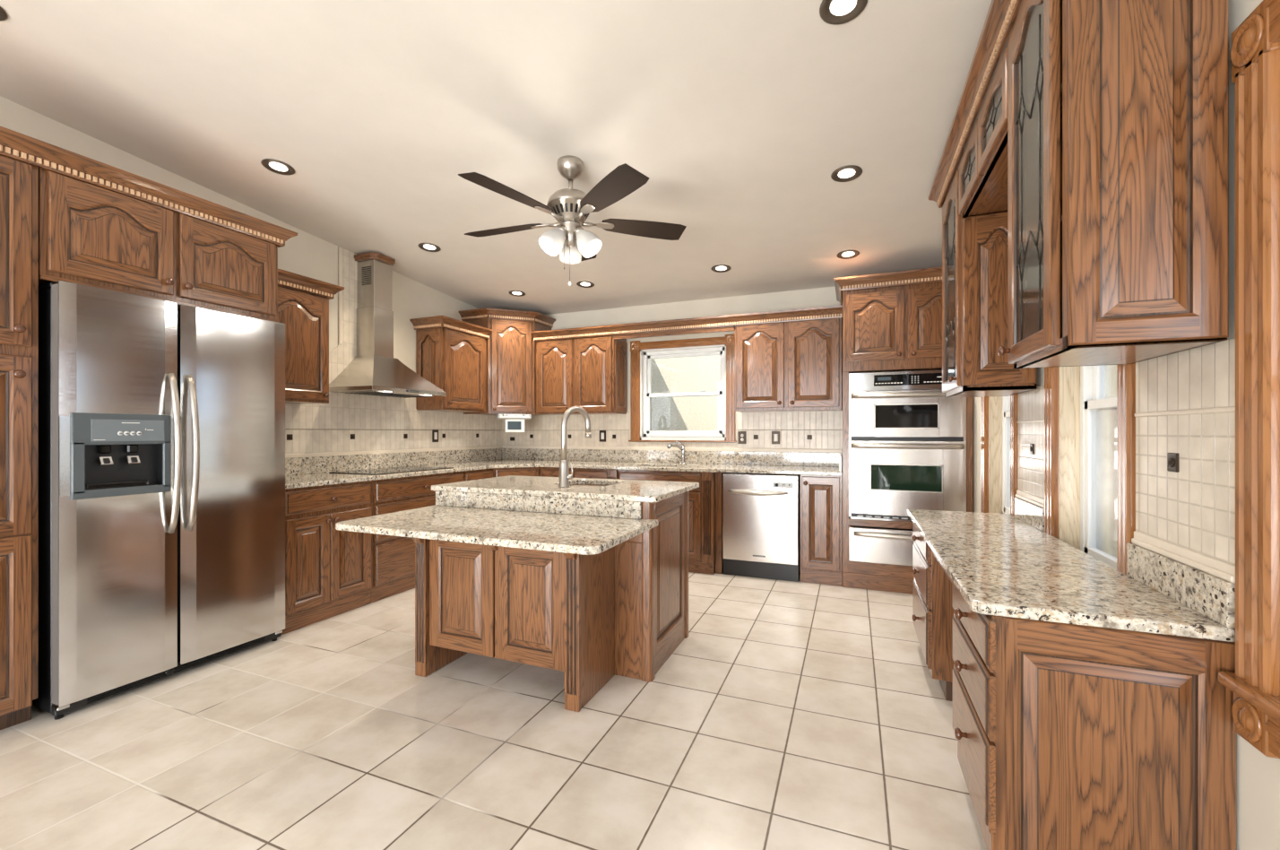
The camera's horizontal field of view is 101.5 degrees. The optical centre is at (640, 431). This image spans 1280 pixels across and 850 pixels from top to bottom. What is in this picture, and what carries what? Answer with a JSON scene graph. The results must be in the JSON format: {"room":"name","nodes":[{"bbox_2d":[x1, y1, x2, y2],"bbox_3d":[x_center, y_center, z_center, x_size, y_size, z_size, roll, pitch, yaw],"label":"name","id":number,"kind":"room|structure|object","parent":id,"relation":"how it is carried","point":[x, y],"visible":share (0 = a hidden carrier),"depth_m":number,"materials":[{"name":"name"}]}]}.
{"room":"kitchen","nodes":[
{"label":"kitchen","id":0,"kind":"room"},
{"bbox_2d":[0,95,476,408],"bbox_3d":[-3.008,-0.328,2.572,0.150,3.036,7.600,0,0,22],"label":"wall","id":1,"kind":"structure","parent":0,"point":[305,254],"depth_m":3.72,"materials":[{"name":"paint"}]},
{"bbox_2d":[38,166,278,322],"bbox_3d":[-2.531,-0.900,2.691,0.639,0.540,0.960,0,0,22],"label":"upper cabinet","id":2,"kind":"object","parent":1,"relation":"attached to","point":[91,235],"visible":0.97,"depth_m":2.45,"materials":[{"name":"brown wood"}]},
{"bbox_2d":[0,126,297,247],"bbox_3d":[-2.644,-1.126,2.387,0.663,0.088,1.746,0,0,22],"label":"crown molding","id":3,"kind":"structure","parent":2,"relation":"attached to","point":[13,144],"depth_m":2.38,"materials":[{"name":"brown wood"}]},
{"bbox_2d":[277,285,328,404],"bbox_3d":[-2.381,-0.605,3.448,0.351,0.810,0.525,0,0,22],"label":"upper cabinet","id":4,"kind":"object","parent":1,"relation":"attached to","point":[305,315],"visible":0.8,"depth_m":3.46,"materials":[{"name":"brown wood"}]},
{"bbox_2d":[277,268,344,299],"bbox_3d":[-2.358,-0.972,3.473,0.376,0.088,0.578,0,0,22],"label":"crown molding","id":5,"kind":"structure","parent":1,"relation":"attached to","point":[286,279],"depth_m":3.45,"materials":[{"name":"brown wood"}]},
{"bbox_2d":[328,251,446,397],"bbox_3d":[-2.004,-0.852,4.183,0.497,1.112,0.740,0,0,22],"label":"range hood","id":6,"kind":"object","parent":1,"relation":"attached to","point":[374,365],"visible":0.98,"depth_m":4.14,"materials":[{"name":"silver metal"}]},
{"bbox_2d":[285,246,501,458],"bbox_3d":[-2.095,-0.629,4.595,0.017,1.622,2.855,0,0,22],"label":"tile backsplash","id":7,"kind":"structure","parent":1,"relation":"attached to","point":[350,423],"depth_m":4.18,"materials":[{"name":"tile"}]},
{"bbox_2d":[432,429,438,441],"bbox_3d":[-1.939,0.035,4.960,0.013,0.118,0.076,0,0,22],"label":"switch plate","id":8,"kind":"object","parent":7,"relation":"attached to","point":[435,432],"visible":1,"depth_m":4.95,"materials":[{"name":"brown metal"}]},
{"bbox_2d":[409,315,492,338],"bbox_3d":[-1.763,-0.972,4.936,0.376,0.088,0.683,0,0,22],"label":"crown molding","id":9,"kind":"structure","parent":1,"relation":"attached to","point":[438,321],"depth_m":4.71,"materials":[{"name":"brown wood"}]},
{"bbox_2d":[415,327,486,412],"bbox_3d":[-1.763,-0.605,4.969,0.351,0.810,0.622,0,0,22],"label":"upper cabinet","id":10,"kind":"object","parent":1,"relation":"attached to","point":[454,361],"visible":0.92,"depth_m":4.76,"materials":[{"name":"brown wood"}]},
{"bbox_2d":[0,561,986,849],"bbox_3d":[-0.863,1.240,1.700,4.780,0.100,7.600,0,0,22],"label":"floor","id":11,"kind":"structure","parent":0,"point":[789,714],"depth_m":1.97,"materials":[{"name":"tile"}]},
{"bbox_2d":[0,154,38,729],"bbox_3d":[-2.833,0.010,1.948,0.639,2.360,0.636,0,0,22],"label":"pantry cabinet","id":12,"kind":"object","parent":11,"relation":"on","point":[19,180],"visible":1,"depth_m":2.08,"materials":[{"name":"brown wood"}]},
{"bbox_2d":[32,280,285,719],"bbox_3d":[-2.464,0.282,2.673,0.722,1.815,0.927,0,0,22],"label":"refrigerator","id":13,"kind":"object","parent":11,"relation":"on","point":[161,423],"visible":0.99,"depth_m":2.42,"materials":[{"name":"silver metal"}]},
{"bbox_2d":[281,480,371,634],"bbox_3d":[-2.226,0.761,3.439,0.636,0.857,0.625,0,0,22],"label":"base cabinet","id":14,"kind":"object","parent":11,"relation":"on","point":[328,570],"visible":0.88,"depth_m":3.28,"materials":[{"name":"brown wood"}]},
{"bbox_2d":[370,471,463,603],"bbox_3d":[-1.935,0.761,4.154,0.635,0.857,0.915,0,0,22],"label":"base cabinet","id":15,"kind":"object","parent":11,"relation":"on","point":[393,557],"visible":0.34,"depth_m":3.81,"materials":[{"name":"brown wood"}]},
{"bbox_2d":[462,467,492,481],"bbox_3d":[-1.687,0.761,4.765,0.636,0.857,0.400,0,0,22],"label":"base cabinet","id":16,"kind":"object","parent":11,"relation":"on","point":[476,474],"visible":0.09,"depth_m":4.63,"materials":[{"name":"brown wood"}]},
{"bbox_2d":[492,467,540,477],"bbox_3d":[-1.329,0.761,5.331,0.873,0.857,0.913,0,0,22],"label":"base cabinet","id":17,"kind":"object","parent":11,"relation":"on","point":[518,471],"visible":0.12,"depth_m":4.94,"materials":[{"name":"brown wood"}]},
{"bbox_2d":[285,448,842,489],"bbox_3d":[-0.434,0.257,3.914,3.602,0.153,2.865,0,0,22],"label":"countertop","id":18,"kind":"structure","parent":17,"relation":"on","point":[312,471],"depth_m":4.73,"materials":[{"name":"beige stone"}]},
{"bbox_2d":[328,466,453,475],"bbox_3d":[-1.947,0.300,4.159,0.500,0.007,0.780,0,0,22],"label":"cooktop","id":19,"kind":"object","parent":18,"relation":"in","point":[401,469],"visible":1,"depth_m":4.07,"materials":[{"name":"black glass"}]},
{"bbox_2d":[666,441,686,464],"bbox_3d":[0.339,0.191,4.956,0.231,0.223,0.072,0,0,-37],"label":"kitchen faucet","id":20,"kind":"object","parent":18,"relation":"on","point":[682,447],"visible":1,"depth_m":4.98,"materials":[{"name":"silver metal"}]},
{"bbox_2d":[412,484,688,711],"bbox_3d":[-0.505,0.761,2.814,1.285,0.857,1.056,0,0,22],"label":"kitchen island","id":21,"kind":"object","parent":11,"relation":"on","point":[621,609],"visible":0.63,"depth_m":2.47,"materials":[{"name":"brown wood"}]},
{"bbox_2d":[335,504,658,554],"bbox_3d":[-0.662,0.430,2.435,1.350,0.030,0.663,0,0,22],"label":"countertop","id":22,"kind":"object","parent":21,"relation":"on","point":[582,534],"visible":0.98,"depth_m":2.29,"materials":[{"name":"stone"}]},
{"bbox_2d":[431,475,699,518],"bbox_3d":[-0.419,0.358,3.066,1.375,0.111,0.755,0,0,22],"label":"island countertop","id":23,"kind":"structure","parent":21,"relation":"on","point":[623,498],"depth_m":2.78,"materials":[{"name":"stone"}]},
{"bbox_2d":[558,406,591,487],"bbox_3d":[-0.359,0.077,2.947,0.218,0.452,0.073,0,0,-39],"label":"island faucet","id":24,"kind":"object","parent":23,"relation":"on","point":[564,476],"visible":1,"depth_m":2.89,"materials":[{"name":"silver metal"}]},
{"bbox_2d":[540,467,607,484],"bbox_3d":[-0.520,0.761,5.155,0.755,0.857,0.621,0,0,22],"label":"base cabinet","id":25,"kind":"object","parent":11,"relation":"on","point":[545,471],"visible":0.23,"depth_m":4.87,"materials":[{"name":"brown wood"}]},
{"bbox_2d":[607,468,715,574],"bbox_3d":[0.267,0.761,4.792,0.965,0.857,0.651,0,0,22],"label":"base cabinet","id":26,"kind":"object","parent":11,"relation":"on","point":[702,498],"visible":0.33,"depth_m":4.39,"materials":[{"name":"brown wood"}]},
{"bbox_2d":[715,472,725,573],"bbox_3d":[0.765,0.761,4.653,0.057,0.857,0.562,0,0,22],"label":"filler panel","id":27,"kind":"object","parent":11,"relation":"on","point":[719,560],"visible":0.26,"depth_m":4.39,"materials":[{"name":"brown wood"}]},
{"bbox_2d":[722,472,800,581],"bbox_3d":[1.068,0.767,4.487,0.608,0.845,0.642,0,0,22],"label":"dishwasher","id":28,"kind":"object","parent":11,"relation":"on","point":[761,512],"visible":0.96,"depth_m":4.24,"materials":[{"name":"silver metal"}]},
{"bbox_2d":[800,474,842,586],"bbox_3d":[1.513,0.761,4.328,0.313,0.857,0.621,0,0,22],"label":"base cabinet","id":29,"kind":"object","parent":11,"relation":"on","point":[821,496],"visible":0.94,"depth_m":4.07,"materials":[{"name":"brown wood"}]},
{"bbox_2d":[842,281,973,593],"bbox_3d":[2.052,0.005,4.088,0.862,2.370,0.670,0,0,22],"label":"oven tower","id":30,"kind":"object","parent":11,"relation":"on","point":[899,327],"depth_m":3.90,"materials":[{"name":"brown wood"}]},
{"bbox_2d":[833,267,942,304],"bbox_3d":[2.029,-1.129,4.109,0.925,0.088,0.658,0,0,22],"label":"crown molding","id":31,"kind":"structure","parent":30,"relation":"attached to","point":[934,274],"depth_m":3.87,"materials":[{"name":"brown wood"}]},
{"bbox_2d":[848,369,966,522],"bbox_3d":[2.032,0.105,4.043,0.770,1.110,0.579,0,0,22],"label":"double oven","id":32,"kind":"object","parent":30,"relation":"in","point":[907,439],"visible":0.87,"depth_m":3.83,"materials":[{"name":"silver metal"}]},
{"bbox_2d":[912,521,954,700],"bbox_3d":[1.618,0.829,2.554,0.515,0.722,0.630,0,0,22],"label":"base cabinet","id":33,"kind":"object","parent":11,"relation":"on","point":[933,611],"visible":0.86,"depth_m":2.34,"materials":[{"name":"brown wood"}]},
{"bbox_2d":[907,497,1235,641],"bbox_3d":[1.424,0.443,2.065,0.507,0.215,1.762,0,0,22],"label":"countertop","id":34,"kind":"structure","parent":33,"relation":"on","point":[1005,565],"depth_m":1.47,"materials":[{"name":"beige stone"}]},
{"bbox_2d":[952,581,1236,849],"bbox_3d":[1.173,0.829,1.458,0.515,0.722,0.515,0,0,22],"label":"base cabinet","id":35,"kind":"object","parent":11,"relation":"on","point":[1068,736],"visible":0.93,"depth_m":1.26,"materials":[{"name":"brown wood"}]},
{"bbox_2d":[0,0,991,314],"bbox_3d":[-0.863,-1.617,1.700,4.780,0.698,7.600,0,0,22],"label":"ceiling","id":36,"kind":"structure","parent":0,"point":[739,116],"depth_m":2.48,"materials":[{"name":"paint"}]},
{"bbox_2d":[0,6,8,21],"bbox_3d":[-2.455,-1.583,1.926,0.159,0.020,0.159,0,0,28],"label":"recessed light","id":37,"kind":"object","parent":36,"relation":"in","point":[4,16],"visible":1,"depth_m":1.98,"materials":[{"name":"metal"}]},
{"bbox_2d":[260,158,294,175],"bbox_3d":[-2.047,-1.499,2.958,0.159,0.020,0.159,0,0,28],"label":"recessed light","id":38,"kind":"object","parent":36,"relation":"in","point":[271,164],"visible":1,"depth_m":2.96,"materials":[{"name":"metal"}]},
{"bbox_2d":[418,242,441,251],"bbox_3d":[-1.612,-1.413,4.001,0.159,0.020,0.159,0,0,16],"label":"recessed light","id":39,"kind":"object","parent":36,"relation":"in","point":[426,246],"visible":1,"depth_m":4.00,"materials":[{"name":"metal"}]},
{"bbox_2d":[508,290,525,296],"bbox_3d":[-1.179,-1.329,5.013,0.159,0.020,0.159,0,0,28],"label":"recessed light","id":40,"kind":"object","parent":36,"relation":"in","point":[519,293],"visible":1,"depth_m":5.01,"materials":[{"name":"metal"}]},
{"bbox_2d":[458,155,686,286],"bbox_3d":[-0.415,-1.128,2.850,1.230,0.678,1.275,0,0,22],"label":"ceiling fan","id":41,"kind":"object","parent":36,"relation":"hanging from","point":[570,207],"visible":1,"depth_m":2.77,"materials":[{"name":"brown wood"}]},
{"bbox_2d":[576,280,594,287],"bbox_3d":[-0.492,-1.331,4.712,0.159,0.020,0.159,0,0,28],"label":"recessed light","id":42,"kind":"object","parent":36,"relation":"in","point":[583,283],"visible":1,"depth_m":4.71,"materials":[{"name":"metal"}]},
{"bbox_2d":[711,264,731,272],"bbox_3d":[0.661,-1.330,4.254,0.159,0.020,0.159,0,0,28],"label":"recessed light","id":43,"kind":"object","parent":36,"relation":"in","point":[719,268],"visible":1,"depth_m":4.25,"materials":[{"name":"metal"}]},
{"bbox_2d":[819,0,867,25],"bbox_3d":[0.714,-1.499,1.836,0.159,0.020,0.159,0,0,17],"label":"recessed light","id":44,"kind":"object","parent":36,"relation":"in","point":[832,12],"visible":1,"depth_m":1.86,"materials":[{"name":"metal"}]},
{"bbox_2d":[830,164,862,181],"bbox_3d":[1.132,-1.415,2.864,0.159,0.020,0.159,0,0,16],"label":"recessed light","id":45,"kind":"object","parent":36,"relation":"in","point":[839,175],"visible":1,"depth_m":2.86,"materials":[{"name":"metal"}]},
{"bbox_2d":[836,250,859,259],"bbox_3d":[1.558,-1.329,3.911,0.159,0.020,0.159,0,0,17],"label":"recessed light","id":46,"kind":"object","parent":36,"relation":"in","point":[850,254],"visible":1,"depth_m":3.91,"materials":[{"name":"metal"}]},
{"bbox_2d":[545,286,840,442],"bbox_3d":[0.539,-0.045,5.151,4.780,2.470,0.150,0,0,22],"label":"wall","id":47,"kind":"structure","parent":0,"point":[818,297],"depth_m":5.07,"materials":[{"name":"paint"}]},
{"bbox_2d":[463,318,551,415],"bbox_3d":[-1.387,-0.698,5.501,0.648,1.025,0.652,0,0,22],"label":"upper cabinet","id":48,"kind":"object","parent":47,"relation":"attached to","point":[511,346],"visible":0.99,"depth_m":5.27,"materials":[{"name":"brown wood"}]},
{"bbox_2d":[458,307,555,327],"bbox_3d":[-1.327,-1.179,5.364,1.001,0.088,0.299,0,0,-23],"label":"crown molding","id":49,"kind":"structure","parent":48,"relation":"attached to","point":[486,312],"depth_m":5.26,"materials":[{"name":"brown wood"}]},
{"bbox_2d":[495,414,531,432],"bbox_3d":[-1.301,-0.092,5.378,0.340,0.184,0.226,0,0,-22],"label":"radio","id":50,"kind":"object","parent":48,"relation":"attached to","point":[514,422],"visible":1,"depth_m":5.28,"materials":[{"name":"white plastic"}]},
{"bbox_2d":[536,335,627,415],"bbox_3d":[-0.610,-0.603,5.340,0.904,0.835,0.356,0,0,22],"label":"upper cabinet","id":51,"kind":"object","parent":47,"relation":"attached to","point":[590,374],"visible":0.89,"depth_m":5.19,"materials":[{"name":"brown wood"}]},
{"bbox_2d":[501,410,842,452],"bbox_3d":[0.105,-0.014,5.237,3.590,0.392,0.017,0,0,22],"label":"tile backsplash","id":52,"kind":"structure","parent":47,"relation":"attached to","point":[800,431],"depth_m":4.99,"materials":[{"name":"tile"}]},
{"bbox_2d":[599,430,605,441],"bbox_3d":[-0.389,0.040,5.431,0.076,0.118,0.013,0,0,22],"label":"switch plate","id":53,"kind":"object","parent":52,"relation":"attached to","point":[602,433],"visible":1,"depth_m":5.43,"materials":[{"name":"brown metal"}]},
{"bbox_2d":[737,431,746,443],"bbox_3d":[0.955,0.050,4.886,0.076,0.118,0.010,0,0,22],"label":"outlet plate","id":54,"kind":"object","parent":52,"relation":"attached to","point":[741,435],"visible":1,"depth_m":4.88,"materials":[{"name":"brown metal"}]},
{"bbox_2d":[771,431,779,443],"bbox_3d":[1.240,0.050,4.769,0.076,0.118,0.013,0,0,22],"label":"switch plate","id":55,"kind":"object","parent":52,"relation":"attached to","point":[775,435],"visible":1,"depth_m":4.77,"materials":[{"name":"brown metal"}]},
{"bbox_2d":[628,333,737,441],"bbox_3d":[0.420,-0.414,5.163,1.110,1.018,0.157,0,0,22],"label":"window","id":56,"kind":"structure","parent":47,"relation":"in","point":[642,354],"depth_m":5.17,"materials":[{"name":"brown wood"}]},
{"bbox_2d":[734,317,842,412],"bbox_3d":[1.292,-0.603,4.566,0.885,0.835,0.356,0,0,22],"label":"upper cabinet","id":57,"kind":"object","parent":47,"relation":"attached to","point":[793,366],"visible":0.98,"depth_m":4.42,"materials":[{"name":"brown wood"}]},
{"bbox_2d":[613,325,734,339],"bbox_3d":[0.290,-0.958,4.834,1.171,0.125,0.025,0,0,22],"label":"window valance","id":58,"kind":"object","parent":57,"relation":"attached to","point":[722,328],"visible":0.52,"depth_m":4.81,"materials":[{"name":"brown wood"}]},
{"bbox_2d":[531,304,842,341],"bbox_3d":[0.272,-0.979,4.791,2.955,0.088,0.058,0,0,22],"label":"crown molding","id":59,"kind":"structure","parent":57,"relation":"attached to","point":[831,311],"depth_m":4.69,"materials":[{"name":"brown wood"}]},
{"bbox_2d":[973,0,1279,849],"bbox_3d":[1.277,-0.328,0.830,0.140,3.036,7.600,0,0,22],"label":"wall","id":60,"kind":"structure","parent":0,"point":[1258,774],"depth_m":1.15,"materials":[{"name":"paint"}]},
{"bbox_2d":[958,23,1013,217],"bbox_3d":[1.493,-1.173,2.031,0.309,0.315,0.844,0,0,22],"label":"upper cabinet","id":61,"kind":"object","parent":60,"relation":"attached to","point":[982,168],"visible":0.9,"depth_m":2.06,"materials":[{"name":"brown wood"}]},
{"bbox_2d":[942,153,1036,397],"bbox_3d":[1.731,-0.762,2.656,0.339,1.135,0.515,0,0,22],"label":"upper cabinet","id":62,"kind":"object","parent":60,"relation":"attached to","point":[974,248],"visible":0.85,"depth_m":2.45,"materials":[{"name":"brown wood"}]},
{"bbox_2d":[927,0,1022,207],"bbox_3d":[1.488,-1.319,2.064,0.388,0.088,1.941,0,0,22],"label":"crown molding","id":63,"kind":"structure","parent":62,"relation":"attached to","point":[1001,14],"depth_m":1.99,"materials":[{"name":"brown wood"}]},
{"bbox_2d":[980,393,1017,516],"bbox_3d":[2.143,-0.175,3.031,0.162,1.411,0.762,0,0,22],"label":"window","id":64,"kind":"structure","parent":60,"relation":"in","point":[998,414],"depth_m":3.27,"materials":[{"name":"brown wood"}]},
{"bbox_2d":[1015,384,1044,508],"bbox_3d":[1.866,0.062,2.496,0.022,0.545,0.430,0,0,22],"label":"tile backsplash","id":65,"kind":"structure","parent":60,"relation":"attached to","point":[1030,403],"depth_m":2.49,"materials":[{"name":"beige tile"}]},
{"bbox_2d":[1044,362,1135,575],"bbox_3d":[1.688,-0.175,1.910,0.162,1.411,0.762,0,0,22],"label":"window","id":66,"kind":"structure","parent":60,"relation":"in","point":[1090,410],"depth_m":2.08,"materials":[{"name":"brown wood"}]},
{"bbox_2d":[997,0,1228,368],"bbox_3d":[1.232,-0.767,1.429,0.339,1.125,0.465,0,0,22],"label":"upper cabinet","id":67,"kind":"object","parent":60,"relation":"attached to","point":[1118,110],"visible":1,"depth_m":1.23,"materials":[{"name":"brown wood"}]},
{"bbox_2d":[1060,83,1062,139],"bbox_3d":[1.268,-0.919,1.422,0.248,0.018,0.418,0,0,22],"label":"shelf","id":68,"kind":"object","parent":67,"relation":"attached to","point":[1061,83],"depth_m":1.48,"materials":[{"name":"brown wood"}]},
{"bbox_2d":[1060,215,1062,252],"bbox_3d":[1.268,-0.569,1.422,0.248,0.018,0.418,0,0,22],"label":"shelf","id":69,"kind":"object","parent":67,"relation":"attached to","point":[1061,215],"depth_m":1.48,"materials":[{"name":"brown wood"}]},
{"bbox_2d":[1131,337,1235,583],"bbox_3d":[1.405,0.062,1.362,0.022,0.545,0.458,0,0,22],"label":"tile backsplash","id":70,"kind":"structure","parent":60,"relation":"attached to","point":[1185,413],"depth_m":1.33,"materials":[{"name":"beige tile"}]},
{"bbox_2d":[1217,0,1279,759],"bbox_3d":[1.071,-0.112,0.408,0.173,1.538,1.572,0,0,22],"label":"window","id":71,"kind":"structure","parent":60,"relation":"in","point":[1255,50],"depth_m":1.09,"materials":[{"name":"brown wood"}]},
{"bbox_3d":[0.000,1.400,0.000,24.000,0.180,24.000,0,0,22],"label":"ground","id":72,"kind":"structure","parent":0,"visible":0},
{"bbox_2d":[650,354,719,430],"bbox_3d":[2.173,-1.460,6.673,13.000,5.700,0.200,0,0,22],"label":"wall","id":73,"kind":"structure","parent":72,"relation":"on","point":[683,374],"depth_m":7.20,"materials":[{"name":"paint"}]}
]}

